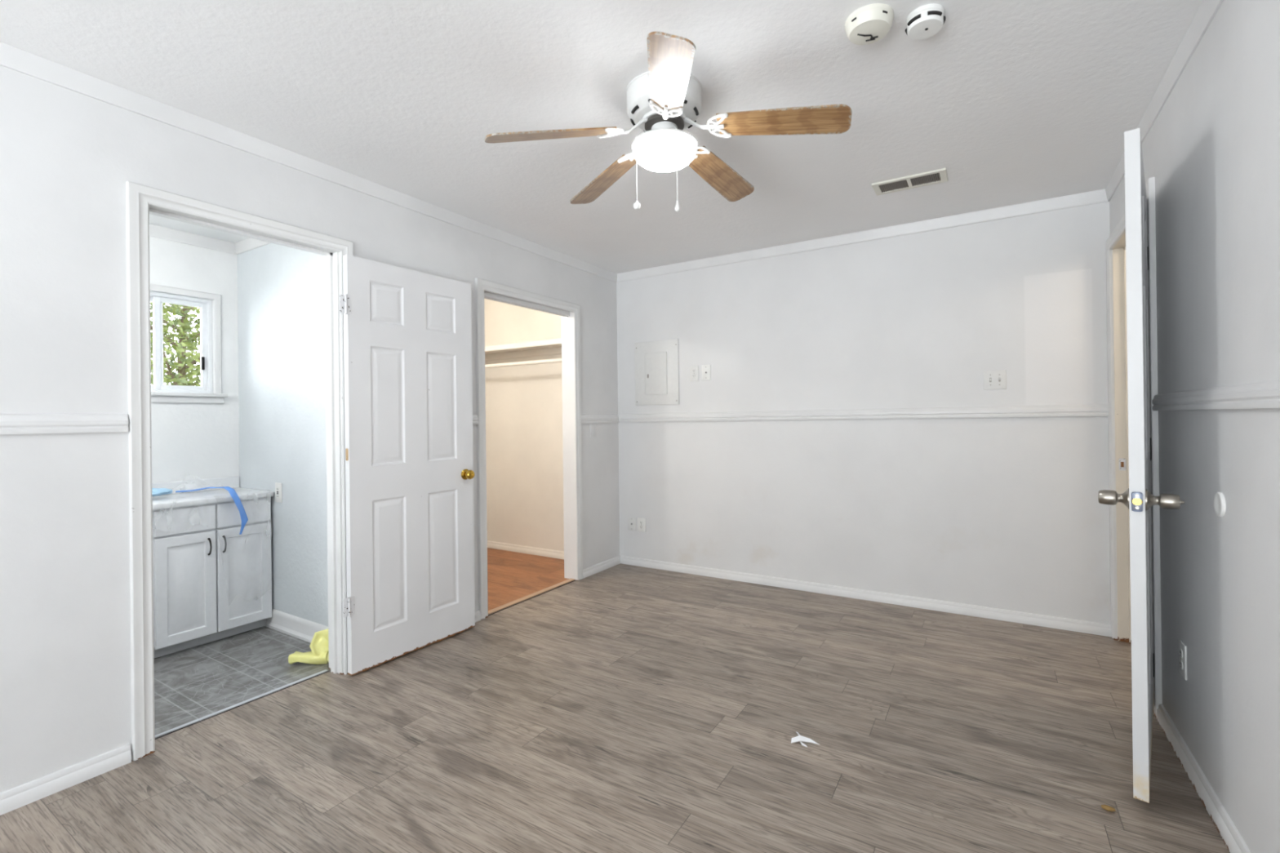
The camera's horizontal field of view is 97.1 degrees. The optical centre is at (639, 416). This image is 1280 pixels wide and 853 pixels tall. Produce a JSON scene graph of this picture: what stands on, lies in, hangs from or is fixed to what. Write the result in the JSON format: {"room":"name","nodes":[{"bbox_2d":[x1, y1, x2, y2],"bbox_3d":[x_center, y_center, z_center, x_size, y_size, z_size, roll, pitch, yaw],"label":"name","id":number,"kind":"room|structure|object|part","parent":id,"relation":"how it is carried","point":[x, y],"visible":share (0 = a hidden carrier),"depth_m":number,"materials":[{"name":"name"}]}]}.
{"room":"empty bedroom","nodes":[
{"label":"empty bedroom","id":0,"kind":"room"},
{"bbox_2d":[149,235,239,488],"bbox_3d":[-3.043,0.110,2.908,0.110,2.510,1.695,-1,0,32],"label":"wall","id":1,"kind":"structure","parent":0,"point":[190,441],"depth_m":3.43,"materials":[{"name":"white paint"}]},
{"bbox_2d":[150,284,227,403],"bbox_3d":[-2.880,-0.419,3.136,0.140,0.676,0.980,-1,0,32],"label":"window","id":2,"kind":"structure","parent":1,"relation":"in","point":[160,393],"depth_m":3.42,"materials":[{"name":"white plastic"}]},
{"bbox_3d":[-2.981,-0.428,3.078,0.028,0.545,0.615,-1,0,32],"label":"sash","id":3,"kind":"part","parent":2,"relation":"part of","materials":[{"name":"white plastic"}]},
{"bbox_3d":[-2.751,-0.430,3.392,0.028,0.545,0.262,-1,0,32],"label":"sash","id":4,"kind":"part","parent":2,"relation":"part of","materials":[{"name":"white plastic"}]},
{"bbox_3d":[-2.905,-0.429,3.154,0.080,0.585,0.865,-1,0,32],"label":"frame","id":5,"kind":"part","parent":2,"relation":"part of","materials":[{"name":"white plastic"}]},
{"bbox_3d":[-2.847,-0.111,3.117,0.070,0.059,0.980,-1,0,32],"label":"sill","id":6,"kind":"part","parent":2,"relation":"part of","materials":[{"name":"paint"}]},
{"bbox_2d":[149,223,271,254],"bbox_3d":[-2.466,-1.070,2.545,1.280,0.066,1.695,-1,0,32],"label":"trim","id":7,"kind":"structure","parent":1,"relation":"attached to","point":[156,231],"depth_m":3.43,"materials":[{"name":"paint"}]},
{"bbox_2d":[149,213,248,243],"bbox_3d":[-2.474,-1.192,2.549,1.305,0.180,1.695,-1,0,32],"label":"ceiling","id":8,"kind":"structure","parent":0,"point":[153,220],"depth_m":3.31,"materials":[{"name":"white paint"}]},
{"bbox_2d":[236,243,328,626],"bbox_3d":[-2.028,0.073,3.335,1.390,2.560,0.100,-1,0,32],"label":"wall","id":9,"kind":"structure","parent":0,"point":[281,289],"depth_m":3.29,"materials":[{"name":"paint"}]},
{"bbox_2d":[275,482,282,502],"bbox_3d":[-2.135,0.447,3.339,0.074,0.116,0.010,-1,0,32],"label":"outlet","id":10,"kind":"object","parent":9,"relation":"attached to","point":[278,486],"visible":1,"depth_m":3.33,"materials":[{"name":"white plastic"}]},
{"bbox_2d":[276,487,279,498],"bbox_3d":[-2.135,0.447,3.338,0.033,0.066,0.004,-1,0,32],"label":"receptacle","id":11,"kind":"object","parent":10,"relation":"attached to","point":[277,488],"depth_m":3.33,"materials":[{"name":"white plastic"}]},
{"bbox_2d":[265,608,328,643],"bbox_3d":[-1.847,1.196,3.156,0.920,0.104,0.026,-1,0,32],"label":"baseboard","id":12,"kind":"structure","parent":9,"relation":"attached to","point":[304,629],"depth_m":3.24,"materials":[{"name":"paint"}]},
{"bbox_2d":[0,65,619,793],"bbox_3d":[-1.965,0.056,2.010,0.110,2.590,6.600,-1,0,32],"label":"wall","id":13,"kind":"structure","parent":0,"point":[68,157],"depth_m":1.98,"materials":[{"name":"paint"}]},
{"bbox_2d":[0,413,128,434],"bbox_3d":[-2.753,0.030,0.612,0.018,0.065,3.393,-1,0,32],"label":"trim","id":14,"kind":"structure","parent":13,"relation":"attached to","point":[10,424],"depth_m":1.91,"materials":[{"name":"paint"}]},
{"bbox_2d":[125,181,352,760],"bbox_3d":[-1.631,0.193,2.424,0.019,2.108,0.858,-1,0,32],"label":"trim","id":15,"kind":"structure","parent":13,"relation":"attached to","point":[139,197],"depth_m":2.09,"materials":[{"name":"paint"}]},
{"bbox_2d":[155,669,328,737],"bbox_3d":[-1.724,1.245,2.473,0.017,0.006,0.715,-1,0,32],"label":"trim","id":16,"kind":"structure","parent":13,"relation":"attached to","point":[326,670],"depth_m":2.44,"materials":[{"name":"silver metal"}]},
{"bbox_2d":[149,204,343,675],"bbox_3d":[-1.692,0.215,2.453,0.114,2.065,0.770,-1,0,32],"label":"trim","id":17,"kind":"structure","parent":13,"relation":"attached to","point":[331,278],"depth_m":2.75,"materials":[{"name":"paint"}]},
{"bbox_2d":[0,41,617,282],"bbox_3d":[-1.924,-1.157,1.978,0.020,0.066,6.600,-1,0,32],"label":"trim","id":18,"kind":"structure","parent":13,"relation":"attached to","point":[11,57],"depth_m":2.38,"materials":[{"name":"paint"}]},
{"bbox_2d":[0,555,620,815],"bbox_3d":[-1.896,1.219,1.974,0.019,0.062,6.600,-1,0,32],"label":"baseboard","id":19,"kind":"structure","parent":13,"relation":"attached to","point":[18,797],"depth_m":1.92,"materials":[{"name":"paint"}]},
{"bbox_2d":[339,254,475,675],"bbox_3d":[-1.184,0.229,2.990,0.092,2.015,0.781,-1,0,33],"label":"door","id":20,"kind":"structure","parent":13,"relation":"in","point":[410,473],"depth_m":2.95,"materials":[{"name":"paint"}]},
{"bbox_3d":[-0.979,0.332,3.254,0.038,0.055,0.055,-1,0,33],"label":"knob","id":21,"kind":"part","parent":20,"relation":"part of","materials":[{"name":"gold metal"}]},
{"bbox_2d":[472,413,478,424],"bbox_3d":[-1.205,0.016,3.120,0.018,0.065,0.794,-1,0,32],"label":"trim","id":22,"kind":"structure","parent":13,"relation":"attached to","point":[475,419],"depth_m":3.44,"materials":[{"name":"paint"}]},
{"bbox_2d":[475,277,582,620],"bbox_3d":[-0.723,0.193,3.896,0.019,2.092,1.022,-1,0,32],"label":"trim","id":23,"kind":"structure","parent":13,"relation":"attached to","point":[481,285],"depth_m":3.50,"materials":[{"name":"paint"}]},
{"bbox_2d":[484,290,576,580],"bbox_3d":[-0.780,0.212,3.929,0.114,2.055,0.940,-1,0,32],"label":"trim","id":24,"kind":"structure","parent":13,"relation":"attached to","point":[567,356],"depth_m":4.31,"materials":[{"name":"paint"}]},
{"bbox_2d":[488,578,575,614],"bbox_3d":[-0.744,1.234,3.913,0.046,0.009,0.896,-1,0,32],"label":"threshold strip","id":25,"kind":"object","parent":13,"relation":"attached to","point":[517,601],"depth_m":3.87,"materials":[{"name":"beige wood"}]},
{"bbox_2d":[488,580,575,616],"bbox_3d":[-0.720,1.248,3.898,0.009,0.021,0.896,-1,0,32],"label":"trim","id":26,"kind":"structure","parent":13,"relation":"attached to","point":[574,580],"depth_m":3.84,"materials":[{"name":"wood"}]},
{"bbox_2d":[581,414,619,423],"bbox_3d":[-0.318,0.015,4.558,0.018,0.065,0.533,-1,0,32],"label":"trim","id":27,"kind":"structure","parent":13,"relation":"attached to","point":[584,418],"depth_m":4.54,"materials":[{"name":"paint"}]},
{"bbox_2d":[484,298,564,551],"bbox_3d":[-0.902,0.048,5.132,1.360,2.590,0.100,-1,0,32],"label":"wall","id":28,"kind":"structure","parent":0,"point":[524,449],"depth_m":5.17,"materials":[{"name":"paint"}]},
{"bbox_2d":[484,337,561,360],"bbox_3d":[-1.018,-0.587,4.963,1.350,0.082,0.300,-1,0,32],"label":"closet shelf","id":29,"kind":"object","parent":28,"relation":"attached to","point":[547,347],"visible":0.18,"depth_m":4.99,"materials":[{"name":"paint"}]},
{"bbox_2d":[487,540,564,559],"bbox_3d":[-1.417,1.215,4.272,1.360,0.062,1.915,-1,0,32],"label":"baseboard","id":30,"kind":"structure","parent":28,"relation":"attached to","point":[491,544],"depth_m":5.14,"materials":[{"name":"paint"}]},
{"bbox_2d":[0,0,1202,273],"bbox_3d":[-0.553,-1.258,1.131,3.285,0.100,6.640,-1,0,32],"label":"ceiling","id":31,"kind":"structure","parent":0,"point":[1019,101],"depth_m":2.10,"materials":[{"name":"paint"}]},
{"bbox_2d":[484,31,852,212],"bbox_3d":[0.125,-0.968,2.139,1.261,0.494,1.239,-1,0,32],"label":"ceiling fan","id":32,"kind":"object","parent":31,"relation":"attached to","point":[664,100],"visible":1,"depth_m":2.02,"materials":[{"name":"white metal"}]},
{"bbox_3d":[-0.313,-0.993,1.990,0.455,0.006,0.132,-12,17,-17],"label":"blade","id":33,"kind":"part","parent":32,"relation":"part of","materials":[{"name":"brown wood"}]},
{"bbox_3d":[-0.156,-1.028,2.466,0.132,0.006,0.455,-18,4,-35],"label":"blade","id":34,"kind":"part","parent":32,"relation":"part of","materials":[{"name":"brown wood"}]},
{"bbox_3d":[-0.049,-1.062,2.069,0.199,0.051,0.116,-12,17,-17],"label":"blade arm","id":35,"kind":"part","parent":32,"relation":"part of","materials":[{"name":"white metal"}]},
{"bbox_3d":[0.003,-1.072,2.235,0.116,0.051,0.199,-18,4,-35],"label":"blade arm","id":36,"kind":"part","parent":32,"relation":"part of","materials":[{"name":"white metal"}]},
{"bbox_3d":[-0.011,-0.764,2.041,0.027,0.033,0.027,-1,0,32],"label":"pull knob","id":37,"kind":"part","parent":32,"relation":"part of","materials":[{"name":"white plastic"}]},
{"bbox_3d":[0.011,-0.909,2.058,0.062,0.281,0.004,-1,0,-35],"label":"pull chain","id":38,"kind":"part","parent":32,"relation":"part of","materials":[{"name":"white metal"}]},
{"bbox_3d":[0.092,-0.975,2.115,0.236,0.072,0.236,-1,0,32],"label":"lamp shade","id":39,"kind":"part","parent":32,"relation":"part of","materials":[{"name":"white glass"}]},
{"bbox_3d":[0.092,-1.060,1.966,0.116,0.051,0.199,13,7,-1],"label":"blade arm","id":40,"kind":"part","parent":32,"relation":"part of","materials":[{"name":"white metal"}]},
{"bbox_3d":[0.086,-1.013,1.686,0.132,0.006,0.455,13,7,-1],"label":"blade","id":41,"kind":"part","parent":32,"relation":"part of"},
{"bbox_3d":[0.122,-0.896,2.021,0.004,0.311,0.061,-1,0,-18],"label":"pull chain","id":42,"kind":"part","parent":32,"relation":"part of","materials":[{"name":"white metal"}]},
{"bbox_3d":[0.132,-0.742,1.993,0.018,0.041,0.018,-1,0,32],"label":"pull knob","id":43,"kind":"part","parent":32,"relation":"part of","materials":[{"name":"white plastic"}]},
{"bbox_3d":[0.178,-1.079,2.236,0.116,0.051,0.199,-18,-15,34],"label":"blade arm","id":44,"kind":"part","parent":32,"relation":"part of","materials":[{"name":"white metal"}]},
{"bbox_3d":[0.233,-1.076,2.070,0.199,0.051,0.116,7,-11,19],"label":"blade arm","id":45,"kind":"part","parent":32,"relation":"part of","materials":[{"name":"white metal"}]},
{"bbox_3d":[0.350,-1.046,2.460,0.132,0.006,0.455,-18,-15,34],"label":"blade","id":46,"kind":"part","parent":32,"relation":"part of","materials":[{"name":"brown wood"}]},
{"bbox_3d":[0.497,-1.031,1.976,0.455,0.006,0.132,7,-11,19],"label":"blade","id":47,"kind":"part","parent":32,"relation":"part of","materials":[{"name":"brown wood"}]},
{"bbox_2d":[844,3,893,44],"bbox_3d":[0.705,-1.197,1.741,0.140,0.050,0.140,-1,0,32],"label":"smoke detector","id":48,"kind":"object","parent":31,"relation":"attached to","point":[870,23],"visible":1,"depth_m":1.71,"materials":[{"name":"white plastic"}]},
{"bbox_2d":[871,167,947,195],"bbox_3d":[1.406,-1.224,2.951,0.344,0.010,0.164,-1,0,32],"label":"ceiling vent","id":49,"kind":"object","parent":31,"relation":"in","point":[940,175],"visible":1,"depth_m":2.94,"materials":[{"name":"white plastic"}]},
{"bbox_2d":[879,179,908,192],"bbox_3d":[1.342,-1.222,2.991,0.132,0.006,0.120,-1,0,32],"label":"grille","id":50,"kind":"object","parent":49,"relation":"attached to","point":[899,184],"depth_m":3.00,"materials":[{"name":"grey metal"}]},
{"bbox_2d":[910,173,940,186],"bbox_3d":[1.470,-1.224,2.912,0.132,0.006,0.120,-1,0,32],"label":"grille","id":51,"kind":"object","parent":49,"relation":"attached to","point":[928,179],"depth_m":2.92,"materials":[{"name":"grey metal"}]},
{"bbox_2d":[905,3,946,39],"bbox_3d":[0.871,-1.202,1.728,0.111,0.046,0.110,-1,0,32],"label":"smoke detector","id":52,"kind":"object","parent":31,"relation":"attached to","point":[925,21],"visible":1,"depth_m":1.70,"materials":[{"name":"white plastic"}]},
{"bbox_2d":[0,547,1229,852],"bbox_3d":[-0.675,1.282,1.221,6.025,0.103,6.600,-1,0,32],"label":"floor","id":53,"kind":"structure","parent":0,"point":[620,708],"depth_m":2.14,"materials":[{"name":"grey laminate"}]},
{"bbox_2d":[151,475,273,658],"bbox_3d":[-2.483,0.814,3.193,0.524,0.881,0.617,-1,0,32],"label":"vanity cabinet","id":54,"kind":"object","parent":53,"relation":"on","point":[212,582],"depth_m":3.12,"materials":[{"name":"paint"}]},
{"bbox_3d":[-2.420,0.551,3.013,0.018,0.134,0.269,-1,0,32],"label":"drawer","id":55,"kind":"part","parent":54,"relation":"part of","materials":[{"name":"white wood"}]},
{"bbox_3d":[-2.416,0.910,3.013,0.018,0.564,0.269,-1,0,32],"label":"cabinet door","id":56,"kind":"part","parent":54,"relation":"part of","materials":[{"name":"white wood"}]},
{"bbox_3d":[-2.346,0.709,3.087,0.033,0.097,0.012,-1,0,32],"label":"pull handle","id":57,"kind":"part","parent":54,"relation":"part of","materials":[{"name":"brown metal"}]},
{"bbox_3d":[-2.400,0.526,3.186,0.370,0.269,0.091,-1,0,3],"label":"plastic strip","id":58,"kind":"part","parent":54,"relation":"part of","materials":[{"name":"plastic"}]},
{"bbox_2d":[151,475,273,510],"bbox_3d":[-2.524,0.425,3.217,0.438,0.102,0.617,-1,0,32],"label":"countertop","id":59,"kind":"structure","parent":54,"relation":"on","point":[211,495],"depth_m":3.28,"materials":[{"name":"white stone"}]},
{"bbox_3d":[-2.309,0.709,3.146,0.033,0.097,0.012,-1,0,32],"label":"pull handle","id":60,"kind":"part","parent":54,"relation":"part of","materials":[{"name":"brown metal"}]},
{"bbox_3d":[-2.273,0.549,3.251,0.018,0.134,0.274,-1,0,32],"label":"drawer","id":61,"kind":"part","parent":54,"relation":"part of","materials":[{"name":"white wood"}]},
{"bbox_3d":[-2.269,0.908,3.250,0.018,0.564,0.274,-1,0,32],"label":"cabinet door","id":62,"kind":"part","parent":54,"relation":"part of","materials":[{"name":"white wood"}]},
{"bbox_3d":[-2.496,0.693,3.181,0.421,0.729,0.603,-1,0,32],"label":"plastic sheet","id":63,"kind":"object","parent":54,"relation":"on","visible":0},
{"bbox_2d":[151,488,173,496],"bbox_3d":[-2.642,0.410,3.082,0.152,0.043,0.167,-1,0,32],"label":"cloth","id":64,"kind":"object","parent":63,"relation":"on","point":[155,491],"visible":0.67,"depth_m":3.06,"materials":[{"name":"blue plastic"}]},
{"bbox_2d":[288,628,328,664],"bbox_3d":[-1.630,1.165,2.887,0.255,0.156,0.138,-1,0,2],"label":"glove","id":65,"kind":"object","parent":53,"relation":"on","point":[319,655],"visible":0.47,"depth_m":2.84,"materials":[{"name":"yellow rubber"}]},
{"bbox_2d":[791,732,818,746],"bbox_3d":[0.624,1.211,2.125,0.102,0.017,0.083,-1,0,32],"label":"paper scrap","id":66,"kind":"object","parent":53,"relation":"on","point":[799,738],"visible":1,"depth_m":2.12,"materials":[{"name":"white paper"}]},
{"bbox_2d":[1101,804,1115,812],"bbox_3d":[1.439,1.202,1.738,0.035,0.013,0.022,-1,0,32],"label":"crumb","id":67,"kind":"object","parent":53,"relation":"on","point":[1108,808],"visible":1,"depth_m":1.73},
{"bbox_2d":[616,201,1111,624],"bbox_3d":[1.224,0.020,3.984,3.465,2.590,0.110,-1,0,32],"label":"wall","id":68,"kind":"structure","parent":0,"point":[998,513],"depth_m":3.65,"materials":[{"name":"paint"}]},
{"bbox_2d":[627,516,635,530],"bbox_3d":[-0.069,0.892,4.715,0.078,0.110,0.012,-1,0,32],"label":"jack plate","id":69,"kind":"object","parent":68,"relation":"attached to","point":[631,521],"visible":1,"depth_m":4.71,"materials":[{"name":"white plastic"}]},
{"bbox_2d":[637,517,645,532],"bbox_3d":[0.011,0.891,4.668,0.078,0.112,0.009,-1,0,32],"label":"outlet","id":70,"kind":"object","parent":68,"relation":"attached to","point":[641,522],"visible":1,"depth_m":4.66,"materials":[{"name":"white plastic"}]},
{"bbox_2d":[635,338,679,405],"bbox_3d":[0.131,-0.357,4.580,0.406,0.520,0.020,-1,0,32],"label":"breaker panel","id":71,"kind":"object","parent":68,"relation":"attached to","point":[656,362],"visible":1,"depth_m":4.57,"materials":[{"name":"white metal"}]},
{"bbox_3d":[0.128,-0.351,4.577,0.204,0.342,0.006,-1,0,32],"label":"panel door","id":72,"kind":"part","parent":71,"relation":"part of","materials":[{"name":"white metal"}]},
{"bbox_2d":[689,365,698,381],"bbox_3d":[0.421,-0.339,4.408,0.074,0.122,0.009,-1,0,32],"label":"outlet","id":73,"kind":"object","parent":68,"relation":"attached to","point":[694,371],"visible":1,"depth_m":4.40,"materials":[{"name":"white plastic"}]},
{"bbox_2d":[702,364,711,380],"bbox_3d":[0.508,-0.342,4.352,0.076,0.120,0.012,-1,0,32],"label":"jack plate","id":74,"kind":"object","parent":68,"relation":"attached to","point":[706,369],"visible":1,"depth_m":4.35,"materials":[{"name":"white plastic"}]},
{"bbox_2d":[616,188,1108,282],"bbox_3d":[1.176,-1.192,3.930,3.245,0.066,0.020,-1,0,32],"label":"trim","id":75,"kind":"structure","parent":68,"relation":"attached to","point":[1096,196],"depth_m":3.66,"materials":[{"name":"paint"}]},
{"bbox_2d":[617,404,1108,422],"bbox_3d":[1.190,-0.014,3.929,3.245,0.077,0.018,-1,0,32],"label":"trim","id":76,"kind":"structure","parent":68,"relation":"attached to","point":[1087,410],"depth_m":3.66,"materials":[{"name":"paint"}]},
{"bbox_2d":[619,555,1111,636],"bbox_3d":[1.205,1.184,3.927,3.245,0.062,0.019,-1,0,32],"label":"baseboard","id":77,"kind":"structure","parent":68,"relation":"attached to","point":[1059,623],"depth_m":3.66,"materials":[{"name":"paint"}]},
{"bbox_2d":[983,369,1006,389],"bbox_3d":[2.110,-0.221,3.361,0.116,0.114,0.017,-1,0,32],"label":"light switch","id":78,"kind":"object","parent":68,"relation":"attached to","point":[993,380],"visible":1,"depth_m":3.36,"materials":[{"name":"white plastic"}]},
{"bbox_2d":[1109,0,1279,852],"bbox_3d":[0.890,0.018,0.248,0.110,2.590,6.600,-1,0,32],"label":"wall","id":79,"kind":"structure","parent":0,"point":[1211,151],"depth_m":1.62,"materials":[{"name":"paint"}]},
{"bbox_2d":[1112,232,1131,644],"bbox_3d":[2.370,0.141,2.640,0.114,2.115,0.875,-1,0,32],"label":"trim","id":80,"kind":"structure","parent":79,"relation":"attached to","point":[1119,272],"depth_m":3.01,"materials":[{"name":"beige paint"}]},
{"bbox_2d":[1119,458,1125,471],"bbox_3d":[2.566,0.253,3.009,0.028,0.064,0.004,-1,0,32],"label":"strike plate","id":81,"kind":"object","parent":79,"relation":"attached to","point":[1122,461],"visible":1,"depth_m":3.01,"materials":[{"name":"metal"}]},
{"bbox_2d":[1106,177,1162,717],"bbox_3d":[2.312,0.120,2.672,0.019,2.158,0.979,-1,0,32],"label":"trim","id":82,"kind":"structure","parent":79,"relation":"attached to","point":[1118,232],"depth_m":2.27,"materials":[{"name":"paint"}]},
{"bbox_2d":[1097,128,1184,803],"bbox_3d":[1.791,0.143,2.014,0.200,2.040,0.822,-1,0,43],"label":"door","id":83,"kind":"structure","parent":79,"relation":"in","point":[1138,498],"depth_m":1.72,"materials":[{"name":"paint"}]},
{"bbox_3d":[1.502,0.258,1.814,0.049,0.047,0.047,-1,0,43],"label":"knob","id":84,"kind":"part","parent":83,"relation":"part of","materials":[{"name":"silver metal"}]},
{"bbox_3d":[1.511,0.258,1.720,0.026,0.060,0.009,-1,0,43],"label":"latch plate","id":85,"kind":"part","parent":83,"relation":"part of","materials":[{"name":"metal"}]},
{"bbox_3d":[1.782,0.143,2.011,0.036,2.040,0.795,-1,0,43],"label":"panel","id":86,"kind":"part","parent":83,"relation":"part of","materials":[{"name":"paint"}]},
{"bbox_3d":[1.609,0.256,1.714,0.059,0.047,0.047,-1,0,43],"label":"knob","id":87,"kind":"part","parent":83,"relation":"part of","materials":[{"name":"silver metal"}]},
{"bbox_2d":[1105,0,1223,201],"bbox_3d":[0.820,-1.194,0.284,0.020,0.066,6.600,-1,0,32],"label":"trim","id":88,"kind":"structure","parent":79,"relation":"attached to","point":[1206,11],"depth_m":1.96,"materials":[{"name":"paint"}]},
{"bbox_2d":[1178,639,1186,679],"bbox_3d":[1.905,0.851,1.988,0.009,0.120,0.076,-1,0,32],"label":"outlet","id":89,"kind":"object","parent":79,"relation":"attached to","point":[1182,647],"visible":1,"depth_m":1.98,"materials":[{"name":"white plastic"}]},
{"bbox_2d":[1179,648,1182,658],"bbox_3d":[1.903,0.832,1.989,0.004,0.033,0.033,-1,0,32],"label":"receptacle","id":90,"kind":"object","parent":89,"relation":"attached to","point":[1180,649],"depth_m":1.99,"materials":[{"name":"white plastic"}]},
{"bbox_2d":[1179,659,1182,669],"bbox_3d":[1.904,0.871,1.989,0.004,0.033,0.033,-1,0,32],"label":"receptacle","id":91,"kind":"object","parent":89,"relation":"attached to","point":[1180,660],"depth_m":1.99,"materials":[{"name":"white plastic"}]},
{"bbox_2d":[1155,703,1250,852],"bbox_3d":[0.591,1.185,-0.139,0.019,0.062,5.617,-1,0,32],"label":"baseboard","id":92,"kind":"structure","parent":79,"relation":"attached to","point":[1231,837],"depth_m":1.78,"materials":[{"name":"paint"}]},
{"bbox_2d":[1151,379,1279,410],"bbox_3d":[0.577,-0.046,-0.137,0.018,0.069,5.617,-1,0,32],"label":"trim","id":93,"kind":"structure","parent":79,"relation":"attached to","point":[1266,394],"depth_m":1.57,"materials":[{"name":"paint"}]},
{"bbox_2d":[1213,492,1226,517],"bbox_3d":[1.688,0.255,1.649,0.009,0.074,0.074,-1,0,32],"label":"bumper cover","id":94,"kind":"object","parent":79,"relation":"attached to","point":[1220,505],"visible":1,"depth_m":1.64,"materials":[{"name":"white plastic"}]},
{"bbox_3d":[-2.030,0.061,4.703,0.110,2.590,2.015,-1,0,32],"label":"wall","id":95,"kind":"structure","parent":0,"visible":0},
{"bbox_2d":[484,358,561,368],"bbox_3d":[-1.075,-0.456,4.865,1.354,0.060,0.060,-1,0,32],"label":"closet rod","id":96,"kind":"object","parent":95,"relation":"attached to","point":[555,360],"visible":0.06,"depth_m":4.79,"materials":[{"name":"paint"}]},
{"label":"outside","id":97,"kind":"structure","parent":0,"visible":0},
{"bbox_3d":[-5.421,1.650,6.267,7.500,0.100,11.000,-1,0,32],"label":"ground","id":98,"kind":"structure","parent":97,"visible":0},
{"bbox_2d":[150,302,200,386],"bbox_3d":[-4.232,-0.064,5.258,1.688,3.302,2.063,-1,0,32],"label":"tree","id":99,"kind":"object","parent":98,"relation":"on","point":[186,361],"visible":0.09,"depth_m":5.02,"materials":[{"name":"green plant"}]}
]}

